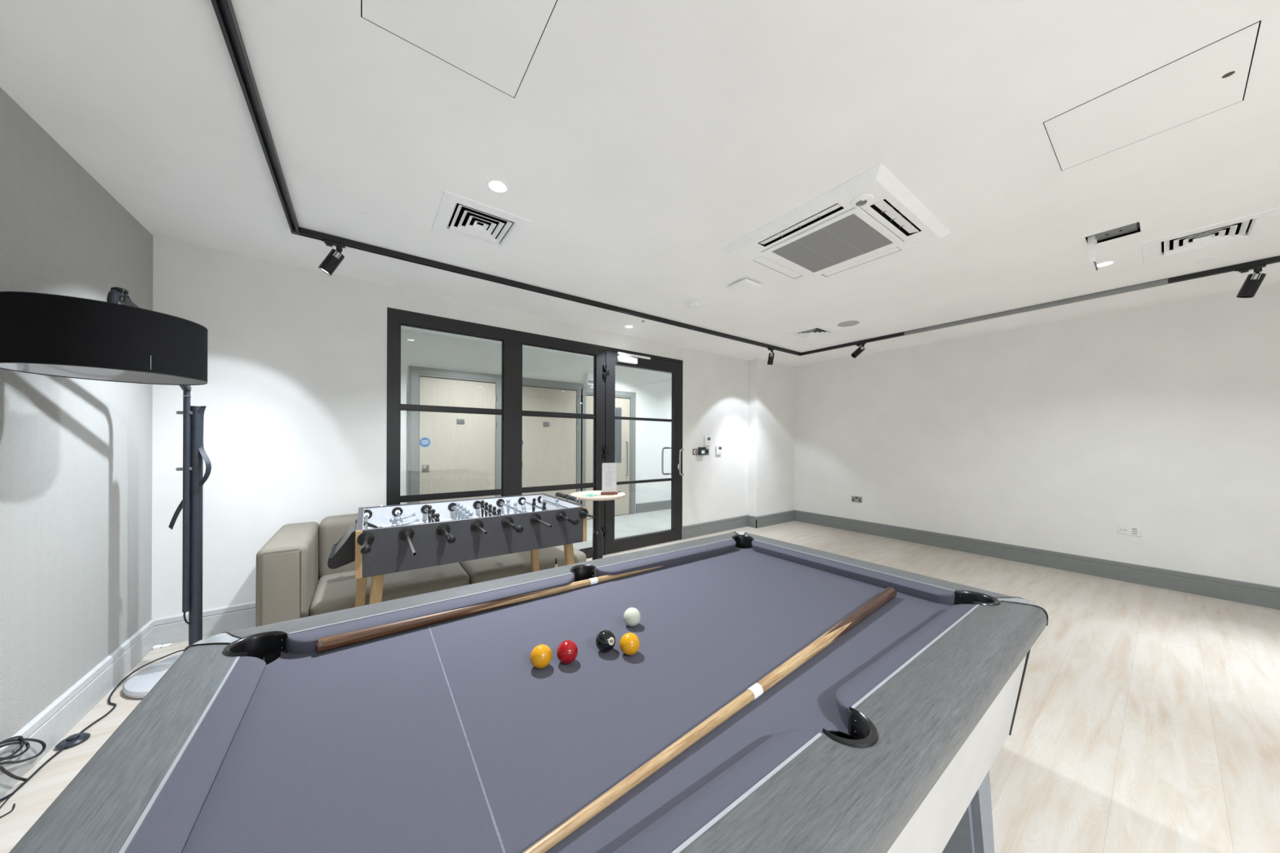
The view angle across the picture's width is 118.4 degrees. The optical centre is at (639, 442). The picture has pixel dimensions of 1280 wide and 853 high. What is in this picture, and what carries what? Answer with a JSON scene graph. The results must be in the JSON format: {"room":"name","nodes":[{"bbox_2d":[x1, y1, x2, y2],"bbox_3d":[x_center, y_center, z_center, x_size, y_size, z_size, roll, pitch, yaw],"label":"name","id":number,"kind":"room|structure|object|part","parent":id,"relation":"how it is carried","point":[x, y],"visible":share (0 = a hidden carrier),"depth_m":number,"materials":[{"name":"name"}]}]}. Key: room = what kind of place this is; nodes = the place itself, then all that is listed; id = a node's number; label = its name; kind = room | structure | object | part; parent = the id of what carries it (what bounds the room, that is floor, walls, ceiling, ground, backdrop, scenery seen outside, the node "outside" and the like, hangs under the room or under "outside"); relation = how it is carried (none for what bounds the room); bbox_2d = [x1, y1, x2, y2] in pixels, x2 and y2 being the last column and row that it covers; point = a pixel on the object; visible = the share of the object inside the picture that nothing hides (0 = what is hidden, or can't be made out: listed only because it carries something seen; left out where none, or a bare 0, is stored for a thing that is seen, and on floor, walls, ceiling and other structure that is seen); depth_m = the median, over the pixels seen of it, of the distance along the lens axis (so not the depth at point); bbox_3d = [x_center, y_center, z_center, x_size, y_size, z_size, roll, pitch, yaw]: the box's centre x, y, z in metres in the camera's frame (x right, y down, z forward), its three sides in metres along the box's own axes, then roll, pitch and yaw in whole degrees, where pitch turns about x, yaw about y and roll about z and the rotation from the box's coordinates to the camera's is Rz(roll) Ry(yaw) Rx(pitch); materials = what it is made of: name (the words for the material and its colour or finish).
{"room":"common room","nodes":[
{"label":"common room","id":0,"kind":"room"},
{"bbox_2d":[0,87,153,746],"bbox_3d":[-1.315,0.002,-0.137,0.120,2.605,6.720,0,0,-36],"label":"wall","id":1,"kind":"structure","parent":0,"point":[76,454],"depth_m":1.70,"materials":[{"name":"paint"}]},
{"bbox_2d":[0,619,155,799],"bbox_3d":[-1.190,1.217,-0.198,0.018,0.176,6.470,0,0,-36],"label":"baseboard","id":2,"kind":"structure","parent":1,"relation":"attached to","point":[52,724],"depth_m":1.74,"materials":[{"name":"paint"}]},
{"bbox_2d":[151,235,747,619],"bbox_3d":[-0.331,-0.051,4.573,6.998,2.720,0.140,0,0,-37],"label":"wall","id":3,"kind":"structure","parent":0,"point":[295,394],"depth_m":2.80,"materials":[{"name":"paint"}]},
{"bbox_2d":[152,601,255,645],"bbox_3d":[-2.595,1.212,2.781,1.234,0.176,0.018,0,0,-37],"label":"baseboard","id":4,"kind":"structure","parent":3,"relation":"attached to","point":[173,629],"depth_m":2.56,"materials":[{"name":"paint"}]},
{"bbox_2d":[386,306,683,559],"bbox_3d":[-0.780,0.097,4.186,3.340,2.420,0.066,0,0,-37],"label":"window","id":5,"kind":"structure","parent":3,"relation":"in","point":[511,411],"depth_m":3.75,"materials":[{"name":"black metal"}]},
{"bbox_2d":[602,351,684,554],"bbox_3d":[0.043,0.115,4.803,1.234,2.366,0.202,0,0,-36],"label":"door","id":6,"kind":"structure","parent":5,"relation":"attached to","point":[613,359],"depth_m":4.78,"materials":[{"name":"black metal"}]},
{"bbox_3d":[-0.064,-1.044,4.652,0.485,0.048,0.038,0,0,-37],"label":"closer slide rail","id":7,"kind":"part","parent":6,"relation":"part of","materials":[{"name":"white plastic"}]},
{"bbox_3d":[0.362,0.252,5.114,0.142,0.375,0.072,0,0,-36],"label":"pull handle","id":8,"kind":"part","parent":6,"relation":"part of","materials":[{"name":"metal"}]},
{"bbox_3d":[0.540,0.265,5.084,0.098,0.362,0.074,0,0,-36],"label":"pull handle","id":9,"kind":"part","parent":6,"relation":"part of","materials":[{"name":"metal"}]},
{"bbox_2d":[692,448,697,454],"bbox_3d":[0.768,0.132,5.295,0.086,0.086,0.026,0,0,-36],"label":"button","id":10,"kind":"object","parent":3,"relation":"attached to","point":[694,451],"visible":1,"depth_m":5.28,"materials":[{"name":"white plastic"}]},
{"bbox_2d":[697,447,706,455],"bbox_3d":[0.871,0.123,5.354,0.119,0.110,0.054,0,0,-36],"label":"switch","id":11,"kind":"object","parent":3,"relation":"attached to","point":[701,451],"visible":1,"depth_m":5.33,"materials":[{"name":"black plastic"}]},
{"bbox_2d":[704,436,711,444],"bbox_3d":[0.968,-0.021,5.442,0.116,0.124,0.029,0,0,-36],"label":"thermostat","id":12,"kind":"object","parent":3,"relation":"attached to","point":[707,439],"visible":1,"depth_m":5.42,"materials":[{"name":"white plastic"}]},
{"bbox_2d":[682,515,747,539],"bbox_3d":[1.140,1.227,5.581,1.391,0.176,0.018,0,0,-37],"label":"baseboard","id":13,"kind":"structure","parent":3,"relation":"attached to","point":[722,525],"depth_m":5.51,"materials":[{"name":"paint"}]},
{"bbox_2d":[715,445,722,454],"bbox_3d":[1.155,0.115,5.583,0.116,0.124,0.029,0,0,-36],"label":"thermostat","id":14,"kind":"object","parent":3,"relation":"attached to","point":[718,448],"visible":1,"depth_m":5.57,"materials":[{"name":"white plastic"}]},
{"bbox_2d":[400,325,593,357],"bbox_3d":[-0.425,-1.492,5.712,9.000,0.100,1.960,0,0,-36],"label":"ceiling","id":15,"kind":"structure","parent":0,"point":[403,327],"depth_m":5.32,"materials":[{"name":"paint"}]},
{"bbox_2d":[400,328,671,513],"bbox_3d":[-0.976,-0.069,6.465,9.000,2.750,0.100,0,0,-36],"label":"wall","id":16,"kind":"structure","parent":0,"point":[653,389],"depth_m":6.22,"materials":[{"name":"paint"}]},
{"bbox_2d":[408,365,502,503],"bbox_3d":[-2.497,0.157,5.278,1.205,2.285,0.042,0,0,-36],"label":"door","id":17,"kind":"structure","parent":16,"relation":"in","point":[448,452],"depth_m":5.23,"materials":[{"name":"brown wood"}]},
{"bbox_3d":[-2.823,0.339,5.033,0.080,0.080,0.012,0,0,-36],"label":"lock plate","id":18,"kind":"part","parent":17,"relation":"part of","materials":[{"name":"metal"}]},
{"bbox_3d":[-2.482,-0.290,5.281,0.100,0.070,0.008,0,0,-36],"label":"number plate","id":19,"kind":"part","parent":17,"relation":"part of","materials":[{"name":"grey metal"}]},
{"bbox_2d":[521,377,583,504],"bbox_3d":[-1.466,0.162,6.024,1.260,2.285,0.042,0,0,-36],"label":"door","id":20,"kind":"structure","parent":16,"relation":"in","point":[552,451],"depth_m":6.06,"materials":[{"name":"brown wood"}]},
{"bbox_3d":[-1.473,-0.286,6.011,0.100,0.070,0.008,0,0,-36],"label":"number plate","id":21,"kind":"part","parent":20,"relation":"part of","materials":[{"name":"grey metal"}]},
{"bbox_2d":[585,373,593,386],"bbox_3d":[-0.846,-1.058,6.436,0.130,0.190,0.096,0,0,-36],"label":"emergency light","id":22,"kind":"object","parent":16,"relation":"attached to","point":[588,377],"visible":0.78,"depth_m":6.40,"materials":[{"name":"white plastic"}]},
{"bbox_2d":[580,387,635,519],"bbox_3d":[-0.536,0.195,6.667,1.140,2.225,0.090,0,0,-36],"label":"door","id":23,"kind":"structure","parent":16,"relation":"in","point":[624,402],"depth_m":6.81,"materials":[{"name":"brown wood"}]},
{"bbox_3d":[-0.388,-0.132,6.797,0.140,0.980,0.008,0,0,-36],"label":"vision panel frame","id":24,"kind":"part","parent":23,"relation":"part of","materials":[{"name":"grey metal"}]},
{"bbox_3d":[-0.386,-0.132,6.793,0.110,0.940,0.004,0,0,-36],"label":"vision glass","id":25,"kind":"part","parent":23,"relation":"part of","materials":[{"name":"glass"}]},
{"bbox_3d":[-0.235,0.294,6.873,0.022,0.631,0.070,0,0,-36],"label":"pull handle","id":26,"kind":"part","parent":23,"relation":"part of","materials":[{"name":"metal"}]},
{"bbox_2d":[635,499,671,513],"bbox_3d":[1.314,1.227,8.054,3.420,0.176,0.018,0,0,-36],"label":"baseboard","id":27,"kind":"structure","parent":16,"relation":"attached to","point":[663,504],"depth_m":7.28,"materials":[{"name":"paint"}]},
{"bbox_2d":[0,0,1279,366],"bbox_3d":[1.608,-1.349,1.901,7.235,0.120,6.840,0,0,-36],"label":"ceiling","id":28,"kind":"structure","parent":0,"point":[638,141],"depth_m":1.66,"materials":[{"name":"paint"}]},
{"bbox_2d":[360,212,377,221],"bbox_3d":[-1.559,-1.300,2.201,0.080,0.004,0.080,0,0,-36],"label":"sprinkler cover","id":29,"kind":"object","parent":28,"relation":"attached to","point":[368,216],"visible":1,"depth_m":2.20,"materials":[{"name":"white plastic"}]},
{"bbox_2d":[360,0,557,97],"bbox_3d":[-0.525,-1.298,1.113,0.467,0.004,0.465,0,0,-36],"label":"access hatch","id":30,"kind":"object","parent":28,"relation":"attached to","point":[495,42],"visible":1,"depth_m":1.20,"materials":[{"name":"paint"}]},
{"bbox_2d":[431,190,532,253],"bbox_3d":[-0.956,-1.355,2.288,0.464,0.124,0.464,0,0,-36],"label":"ceiling vent","id":31,"kind":"object","parent":28,"relation":"in","point":[470,217],"visible":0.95,"depth_m":2.31,"materials":[{"name":"white plastic"}]},
{"bbox_2d":[486,178,508,193],"bbox_3d":[-0.720,-1.295,1.932,0.104,0.005,0.104,0,0,-36],"label":"recessed light","id":32,"kind":"object","parent":28,"relation":"in","point":[495,186],"visible":1,"depth_m":1.93,"materials":[{"name":"white plastic"}]},
{"bbox_2d":[624,324,633,328],"bbox_3d":[-0.123,-1.293,4.265,0.104,0.005,0.104,0,0,-36],"label":"recessed light","id":33,"kind":"object","parent":28,"relation":"in","point":[626,326],"visible":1,"depth_m":4.26,"materials":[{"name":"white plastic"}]},
{"bbox_2d":[687,298,700,307],"bbox_3d":[0.492,-1.267,3.488,0.112,0.052,0.112,0,0,-36],"label":"smoke detector","id":34,"kind":"object","parent":28,"relation":"attached to","point":[692,303],"visible":1,"depth_m":3.45,"materials":[{"name":"white plastic"}]},
{"bbox_2d":[727,278,761,293],"bbox_3d":[0.846,-1.272,3.102,0.200,0.042,0.200,0,0,-36],"label":"wireless access point","id":35,"kind":"object","parent":28,"relation":"attached to","point":[744,286],"visible":1,"depth_m":3.07,"materials":[{"name":"white plastic"}]},
{"bbox_2d":[210,0,1279,355],"bbox_3d":[1.688,-1.267,1.723,5.464,0.039,5.418,0,0,-36],"label":"track","id":36,"kind":"object","parent":28,"relation":"attached to","point":[224,9],"visible":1,"depth_m":2.65,"materials":[{"name":"black metal"}]},
{"bbox_2d":[318,239,345,275],"bbox_3d":[-1.950,-1.164,2.416,0.137,0.215,0.071,0,0,-27],"label":"track spotlight","id":37,"kind":"object","parent":36,"relation":"attached to","point":[332,260],"visible":1,"depth_m":2.40,"materials":[{"name":"black metal"}]},
{"bbox_2d":[767,347,774,364],"bbox_3d":[1.750,-1.147,5.101,0.091,0.220,0.147,0,0,15],"label":"track spotlight","id":38,"kind":"object","parent":36,"relation":"attached to","point":[771,357],"visible":1,"depth_m":5.09,"materials":[{"name":"black metal"}]},
{"bbox_2d":[851,342,866,358],"bbox_3d":[2.743,-1.157,4.803,0.146,0.191,0.131,0,0,-36],"label":"track spotlight","id":39,"kind":"object","parent":36,"relation":"attached to","point":[860,348],"visible":1,"depth_m":4.78,"materials":[{"name":"metal"}]},
{"bbox_2d":[1235,263,1266,297],"bbox_3d":[4.324,-1.136,2.705,0.072,0.220,0.118,0,0,-36],"label":"track spotlight","id":40,"kind":"object","parent":36,"relation":"attached to","point":[1252,282],"visible":1,"depth_m":2.69,"materials":[{"name":"metal"}]},
{"bbox_2d":[782,324,840,341],"bbox_3d":[2.022,-1.343,4.496,0.464,0.124,0.464,0,0,-36],"label":"ceiling vent","id":41,"kind":"object","parent":28,"relation":"in","point":[813,332],"visible":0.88,"depth_m":4.51,"materials":[{"name":"white plastic"}]},
{"bbox_2d":[720,163,951,286],"bbox_3d":[1.221,-1.262,2.443,0.974,0.056,0.974,0,0,-36],"label":"air conditioner","id":42,"kind":"object","parent":28,"relation":"attached to","point":[870,217],"visible":1,"depth_m":2.28,"materials":[{"name":"white plastic"}]},
{"bbox_3d":[1.221,-1.248,2.443,0.600,0.006,0.600,0,0,-36],"label":"intake frame","id":43,"kind":"part","parent":42,"relation":"part of","materials":[{"name":"white plastic"}]},
{"bbox_2d":[771,213,893,272],"bbox_3d":[1.221,-1.250,2.443,0.520,0.002,0.520,0,0,-36],"label":"grille","id":44,"kind":"object","parent":42,"relation":"attached to","point":[851,237],"depth_m":2.41,"materials":[{"name":"grey metal"}]},
{"bbox_2d":[837,320,859,326],"bbox_3d":[2.258,-1.285,4.136,0.210,0.003,0.210,0,0,-36],"label":"ceiling speaker","id":45,"kind":"object","parent":28,"relation":"attached to","point":[848,323],"visible":1,"depth_m":4.13},
{"bbox_2d":[1093,260,1115,267],"bbox_3d":[3.330,-1.279,2.740,0.104,0.005,0.104,0,0,-36],"label":"recessed light","id":46,"kind":"object","parent":28,"relation":"in","point":[1108,262],"visible":0.84,"depth_m":2.73,"materials":[{"name":"white plastic"}]},
{"bbox_2d":[1082,220,1142,270],"bbox_3d":[2.912,-1.198,2.353,0.196,0.231,0.223,0,0,-36],"label":"service slot","id":47,"kind":"object","parent":28,"relation":"attached to","point":[1092,239],"visible":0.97,"depth_m":2.39,"materials":[{"name":"white plastic"}]},
{"bbox_3d":[2.846,-1.214,2.402,0.040,0.162,0.036,0,0,-36],"label":"hanging arm","id":48,"kind":"part","parent":47,"relation":"part of","materials":[{"name":"white plastic"}]},
{"bbox_3d":[2.924,-1.299,2.366,0.143,0.008,0.191,0,0,-36],"label":"steel plate","id":49,"kind":"part","parent":47,"relation":"part of","materials":[{"name":"grey metal"}]},
{"bbox_2d":[1043,20,1261,170],"bbox_3d":[1.946,-1.288,1.486,0.462,0.005,0.462,0,0,-36],"label":"access hatch","id":50,"kind":"object","parent":28,"relation":"attached to","point":[1214,77],"visible":1,"depth_m":1.44,"materials":[{"name":"paint"}]},
{"bbox_2d":[1141,207,1279,263],"bbox_3d":[3.541,-1.337,2.398,0.464,0.124,0.464,0,0,-36],"label":"ceiling vent","id":51,"kind":"object","parent":28,"relation":"in","point":[1264,221],"visible":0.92,"depth_m":2.39,"materials":[{"name":"white plastic"}]},
{"bbox_2d":[0,508,1279,852],"bbox_3d":[1.534,1.366,2.990,9.000,0.100,8.680,0,0,-36],"label":"floor","id":52,"kind":"structure","parent":0,"point":[1147,720],"depth_m":1.83,"materials":[{"name":"brown wood"}]},
{"bbox_2d":[0,286,211,817],"bbox_3d":[-2.308,0.340,1.824,0.543,1.925,1.307,0,0,-36],"label":"floor lamp","id":53,"kind":"object","parent":52,"relation":"on","point":[44,334],"visible":0.96,"depth_m":1.46,"materials":[{"name":"black metal"}]},
{"bbox_2d":[54,733,90,750],"bbox_3d":[-2.452,1.285,1.651,0.086,0.030,0.086,0,0,-36],"label":"switch","id":54,"kind":"object","parent":53,"relation":"attached to","point":[75,740],"depth_m":1.64,"materials":[{"name":"black plastic"}]},
{"bbox_3d":[-2.071,-0.378,1.500,0.494,0.234,0.494,0,0,-36],"label":"lamp shade","id":55,"kind":"part","parent":53,"relation":"part of","materials":[{"name":"black fabric"}]},
{"bbox_3d":[-2.100,-0.595,1.541,0.044,0.054,0.046,0,0,-36],"label":"pivot knob","id":56,"kind":"part","parent":53,"relation":"part of","materials":[{"name":"black plastic"}]},
{"bbox_2d":[152,643,173,649],"bbox_3d":[-3.026,1.289,2.412,0.095,0.018,0.024,0,0,-36],"label":"connector","id":57,"kind":"object","parent":52,"relation":"on","point":[157,646],"visible":0.95,"depth_m":2.41,"materials":[{"name":"white plastic"}]},
{"bbox_2d":[255,513,586,626],"bbox_3d":[-1.506,0.928,3.008,2.062,0.752,0.845,0,0,-36],"label":"sofa","id":58,"kind":"object","parent":52,"relation":"on","point":[294,579],"visible":0.45,"depth_m":2.50,"materials":[{"name":"beige fabric"}]},
{"bbox_3d":[-2.247,0.928,2.469,0.228,0.692,0.838,0,0,-36],"label":"arm","id":59,"kind":"part","parent":58,"relation":"part of","materials":[{"name":"beige fabric"}]},
{"bbox_3d":[-1.774,1.099,2.762,0.890,0.320,0.696,0,0,-36],"label":"seat","id":60,"kind":"part","parent":58,"relation":"part of","materials":[{"name":"beige fabric"}]},
{"bbox_3d":[-1.029,1.102,3.301,0.946,0.320,0.696,0,0,-36],"label":"seat","id":61,"kind":"part","parent":58,"relation":"part of","materials":[{"name":"beige fabric"}]},
{"bbox_2d":[327,492,594,607],"bbox_3d":[-1.035,0.845,2.355,1.375,0.921,1.342,0,0,-35],"label":"foosball table","id":62,"kind":"object","parent":52,"relation":"on","point":[382,540],"visible":0.99,"depth_m":2.20,"materials":[{"name":"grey wood"}]},
{"bbox_3d":[-1.572,0.537,2.146,0.028,0.230,0.783,0,0,-35],"label":"panel","id":63,"kind":"part","parent":62,"relation":"part of","materials":[{"name":"brown wood"}]},
{"bbox_3d":[-1.572,0.421,2.146,0.027,0.003,0.775,0,0,-35],"label":"edge trim","id":64,"kind":"part","parent":62,"relation":"part of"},
{"bbox_3d":[-1.691,0.967,2.316,0.088,0.672,0.052,0,0,-35],"label":"leg","id":65,"kind":"part","parent":62,"relation":"part of","materials":[{"name":"brown wood"}]},
{"bbox_3d":[-1.211,0.467,1.684,0.039,0.039,0.111,0,0,-35],"label":"handle","id":66,"kind":"part","parent":62,"relation":"part of","materials":[{"name":"black plastic"}]},
{"bbox_3d":[-1.523,0.466,2.123,0.016,0.016,0.978,0,0,-35],"label":"rod","id":67,"kind":"part","parent":62,"relation":"part of","materials":[{"name":"metal"}]},
{"bbox_3d":[-1.347,0.969,1.935,0.088,0.672,0.074,0,0,-35],"label":"leg","id":68,"kind":"part","parent":62,"relation":"part of","materials":[{"name":"brown wood"}]},
{"bbox_3d":[-1.306,0.467,2.108,0.016,0.016,1.253,0,0,-35],"label":"rod","id":69,"kind":"part","parent":62,"relation":"part of","materials":[{"name":"metal"}]},
{"bbox_3d":[-1.243,0.467,2.309,0.016,0.016,0.998,0,0,-35],"label":"rod","id":70,"kind":"part","parent":62,"relation":"part of","materials":[{"name":"metal"}]},
{"bbox_3d":[-0.925,0.468,1.862,0.039,0.039,0.111,0,0,-35],"label":"handle","id":71,"kind":"part","parent":62,"relation":"part of","materials":[{"name":"black plastic"}]},
{"bbox_3d":[-1.302,0.538,2.805,1.177,0.230,0.022,0,0,-35],"label":"panel","id":72,"kind":"part","parent":62,"relation":"part of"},
{"bbox_3d":[-1.095,0.468,2.393,0.016,0.016,1.033,0,0,-35],"label":"rod","id":73,"kind":"part","parent":62,"relation":"part of","materials":[{"name":"metal"}]},
{"bbox_3d":[-0.861,0.539,2.184,1.177,0.230,0.022,0,0,-35],"label":"panel","id":74,"kind":"part","parent":62,"relation":"part of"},
{"bbox_3d":[-0.977,0.468,2.516,0.016,0.016,0.968,0,0,-35],"label":"rod","id":75,"kind":"part","parent":62,"relation":"part of","materials":[{"name":"metal"}]},
{"bbox_3d":[-0.668,0.469,2.082,0.039,0.039,0.111,0,0,-35],"label":"handle","id":76,"kind":"part","parent":62,"relation":"part of","materials":[{"name":"black plastic"}]},
{"bbox_3d":[-0.809,0.469,2.571,0.016,0.016,1.073,0,0,-35],"label":"rod","id":77,"kind":"part","parent":62,"relation":"part of","materials":[{"name":"metal"}]},
{"bbox_3d":[-0.810,0.971,2.942,0.088,0.672,0.052,0,0,-35],"label":"leg","id":78,"kind":"part","parent":62,"relation":"part of","materials":[{"name":"brown wood"}]},
{"bbox_3d":[-0.707,0.469,2.715,0.016,0.016,0.958,0,0,-35],"label":"rod","id":79,"kind":"part","parent":62,"relation":"part of","materials":[{"name":"metal"}]},
{"bbox_3d":[-0.590,0.541,2.844,0.028,0.230,0.783,0,0,-35],"label":"panel","id":80,"kind":"part","parent":62,"relation":"part of","materials":[{"name":"brown wood"}]},
{"bbox_3d":[-0.590,0.425,2.844,0.027,0.003,0.775,0,0,-35],"label":"edge trim","id":81,"kind":"part","parent":62,"relation":"part of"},
{"bbox_3d":[-0.575,0.470,2.802,0.016,0.016,0.968,0,0,-35],"label":"rod","id":82,"kind":"part","parent":62,"relation":"part of","materials":[{"name":"metal"}]},
{"bbox_3d":[-0.466,0.972,2.562,0.088,0.672,0.074,0,0,-35],"label":"leg","id":83,"kind":"part","parent":62,"relation":"part of","materials":[{"name":"brown wood"}]},
{"bbox_3d":[-0.401,0.470,2.284,0.039,0.039,0.111,0,0,-35],"label":"handle","id":84,"kind":"part","parent":62,"relation":"part of","materials":[{"name":"black plastic"}]},
{"bbox_2d":[8,531,1048,852],"bbox_3d":[0.067,0.897,1.065,2.075,0.826,1.212,0,0,-36],"label":"pool table","id":85,"kind":"object","parent":52,"relation":"on","point":[446,736],"visible":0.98,"depth_m":0.72,"materials":[{"name":"fabric"}]},
{"bbox_3d":[-0.724,0.517,0.498,0.127,0.060,1.124,0,0,-36],"label":"rail","id":86,"kind":"part","parent":85,"relation":"part of","materials":[{"name":"grey wood"}]},
{"bbox_2d":[124,656,266,852],"bbox_3d":[-0.651,0.509,0.550,0.052,0.042,0.818,0,0,-36],"label":"cushion","id":87,"kind":"object","parent":85,"relation":"on","point":[180,812],"depth_m":0.58,"materials":[{"name":"purple fabric"}]},
{"bbox_2d":[287,573,573,653],"bbox_3d":[-0.557,0.509,1.175,0.791,0.042,0.052,0,0,-36],"label":"cushion","id":88,"kind":"object","parent":85,"relation":"on","point":[304,641],"depth_m":1.11,"materials":[{"name":"purple fabric"}]},
{"bbox_3d":[-0.247,0.519,1.506,1.987,0.060,0.127,0,0,-36],"label":"rail","id":89,"kind":"part","parent":85,"relation":"part of","materials":[{"name":"grey wood"}]},
{"bbox_2d":[316,565,663,653],"bbox_3d":[-0.181,0.519,1.424,1.567,0.034,0.034,1,0,-36],"label":"pool cue","id":90,"kind":"object","parent":85,"relation":"on","point":[331,642],"visible":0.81,"depth_m":1.10,"materials":[{"name":"brown wood"}]},
{"bbox_2d":[529,644,551,668],"bbox_3d":[-0.234,0.506,0.901,0.051,0.051,0.051,0,0,-36],"label":"ball","id":91,"kind":"object","parent":85,"relation":"on","point":[540,657],"visible":1,"depth_m":0.89,"materials":[{"name":"yellow plastic"}]},
{"bbox_2d":[556,640,577,664],"bbox_3d":[-0.175,0.506,0.921,0.051,0.051,0.051,0,0,-36],"label":"ball","id":92,"kind":"object","parent":85,"relation":"on","point":[567,651],"visible":1,"depth_m":0.91,"materials":[{"name":"red plastic"}]},
{"bbox_2d":[595,630,615,652],"bbox_3d":[-0.087,0.506,0.973,0.051,0.051,0.051,0,0,-36],"label":"ball","id":93,"kind":"object","parent":85,"relation":"on","point":[605,639],"visible":1,"depth_m":0.96,"materials":[{"name":"plastic"}]},
{"bbox_2d":[619,632,639,655],"bbox_3d":[-0.026,0.506,0.959,0.051,0.051,0.051,0,0,-36],"label":"ball","id":94,"kind":"object","parent":85,"relation":"on","point":[629,643],"visible":1,"depth_m":0.94,"materials":[{"name":"yellow plastic"}]},
{"bbox_2d":[623,607,640,626],"bbox_3d":[-0.023,0.506,1.107,0.051,0.051,0.051,0,0,-36],"label":"cue ball","id":95,"kind":"object","parent":85,"relation":"on","point":[632,615],"visible":1,"depth_m":1.09,"materials":[{"name":"white plastic"}]},
{"bbox_2d":[596,539,736,579],"bbox_3d":[0.167,0.512,1.692,0.791,0.042,0.052,0,0,-36],"label":"cushion","id":96,"kind":"object","parent":85,"relation":"on","point":[677,557],"depth_m":1.65,"materials":[{"name":"purple fabric"}]},
{"bbox_2d":[522,587,897,852],"bbox_3d":[0.295,0.517,0.838,1.502,0.035,0.034,0,0,-40],"label":"pool cue","id":97,"kind":"object","parent":85,"relation":"on","point":[576,821],"visible":1,"depth_m":0.70,"materials":[{"name":"brown wood"}]},
{"bbox_2d":[612,728,821,852],"bbox_3d":[-0.030,0.511,0.437,0.791,0.042,0.052,0,0,-36],"label":"cushion","id":98,"kind":"object","parent":85,"relation":"on","point":[691,823],"depth_m":0.53,"materials":[{"name":"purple fabric"}]},
{"bbox_2d":[751,540,955,604],"bbox_3d":[0.788,0.515,1.579,0.052,0.042,0.818,0,0,-36],"label":"cushion","id":99,"kind":"object","parent":85,"relation":"on","point":[930,593],"depth_m":1.47,"materials":[{"name":"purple fabric"}]},
{"bbox_3d":[0.384,0.522,0.623,1.987,0.060,0.127,0,0,-36],"label":"rail","id":100,"kind":"part","parent":85,"relation":"part of","materials":[{"name":"grey wood"}]},
{"bbox_3d":[0.861,0.523,1.631,0.127,0.060,1.124,0,0,-36],"label":"rail","id":101,"kind":"part","parent":85,"relation":"part of","materials":[{"name":"grey wood"}]},
{"bbox_2d":[835,604,977,729],"bbox_3d":[0.694,0.514,0.955,0.791,0.042,0.052,0,0,-36],"label":"cushion","id":102,"kind":"object","parent":85,"relation":"on","point":[855,694],"depth_m":0.85,"materials":[{"name":"purple fabric"}]},
{"bbox_3d":[0.920,1.081,1.121,0.205,0.465,0.160,0,0,-36],"label":"leg","id":103,"kind":"part","parent":85,"relation":"part of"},
{"bbox_2d":[554,557,557,567],"bbox_3d":[-0.672,1.116,3.054,0.064,0.383,0.064,0,0,-36],"label":"glue bottle","id":104,"kind":"object","parent":52,"relation":"on","point":[556,562],"visible":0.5,"depth_m":3.05,"materials":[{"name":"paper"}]},
{"bbox_2d":[569,490,625,559],"bbox_3d":[-0.433,0.918,3.911,0.564,0.780,0.564,0,0,-36],"label":"side table","id":105,"kind":"object","parent":52,"relation":"on","point":[597,533],"visible":0.62,"depth_m":3.87,"materials":[{"name":"wood"}]},
{"bbox_2d":[582,493,598,497],"bbox_3d":[-0.490,0.527,3.795,0.110,0.001,0.170,0,0,22],"label":"leaflet","id":106,"kind":"object","parent":105,"relation":"on","point":[588,495],"visible":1,"depth_m":3.81,"materials":[{"name":"teal paper"}]},
{"bbox_2d":[600,462,617,494],"bbox_3d":[-0.312,0.369,3.874,0.170,0.320,0.040,0,0,-14],"label":"table sign","id":107,"kind":"object","parent":105,"relation":"on","point":[609,469],"visible":1,"depth_m":3.87,"materials":[{"name":"white paper"}]},
{"bbox_2d":[747,358,795,516],"bbox_3d":[2.152,0.016,6.241,1.015,2.605,0.188,0,0,-36],"label":"wall","id":108,"kind":"structure","parent":0,"point":[771,388],"depth_m":6.07,"materials":[{"name":"paint"}]},
{"bbox_2d":[747,515,757,528],"bbox_3d":[1.739,1.229,5.924,0.018,0.176,0.188,0,0,-36],"label":"baseboard","id":109,"kind":"structure","parent":108,"relation":"attached to","point":[752,520],"depth_m":5.91,"materials":[{"name":"paint"}]},
{"bbox_2d":[755,510,795,528],"bbox_3d":[2.200,1.231,6.152,1.033,0.176,0.018,0,0,-36],"label":"baseboard","id":110,"kind":"structure","parent":108,"relation":"attached to","point":[767,520],"depth_m":6.12,"materials":[{"name":"paint"}]},
{"bbox_2d":[794,282,1279,587],"bbox_3d":[4.449,0.025,4.035,0.120,2.605,6.720,0,0,-36],"label":"wall","id":111,"kind":"structure","parent":0,"point":[1162,420],"depth_m":3.92,"materials":[{"name":"paint"}]},
{"bbox_2d":[851,495,862,502],"bbox_3d":[3.201,0.842,5.640,0.014,0.087,0.150,0,0,-36],"label":"double socket","id":112,"kind":"object","parent":111,"relation":"attached to","point":[854,499],"visible":1,"depth_m":5.64,"materials":[{"name":"silver plastic"}]},
{"bbox_2d":[794,510,1279,609],"bbox_3d":[4.482,1.240,3.865,0.018,0.176,6.400,0,0,-36],"label":"baseboard","id":113,"kind":"structure","parent":111,"relation":"attached to","point":[1251,593],"depth_m":3.87,"materials":[{"name":"paint"}]},
{"bbox_2d":[1117,524,1142,536],"bbox_3d":[4.659,0.839,3.632,0.008,0.090,0.143,0,0,-36],"label":"outlet plate","id":114,"kind":"object","parent":111,"relation":"attached to","point":[1122,529],"visible":1,"depth_m":3.63,"materials":[{"name":"plastic"}]}
]}

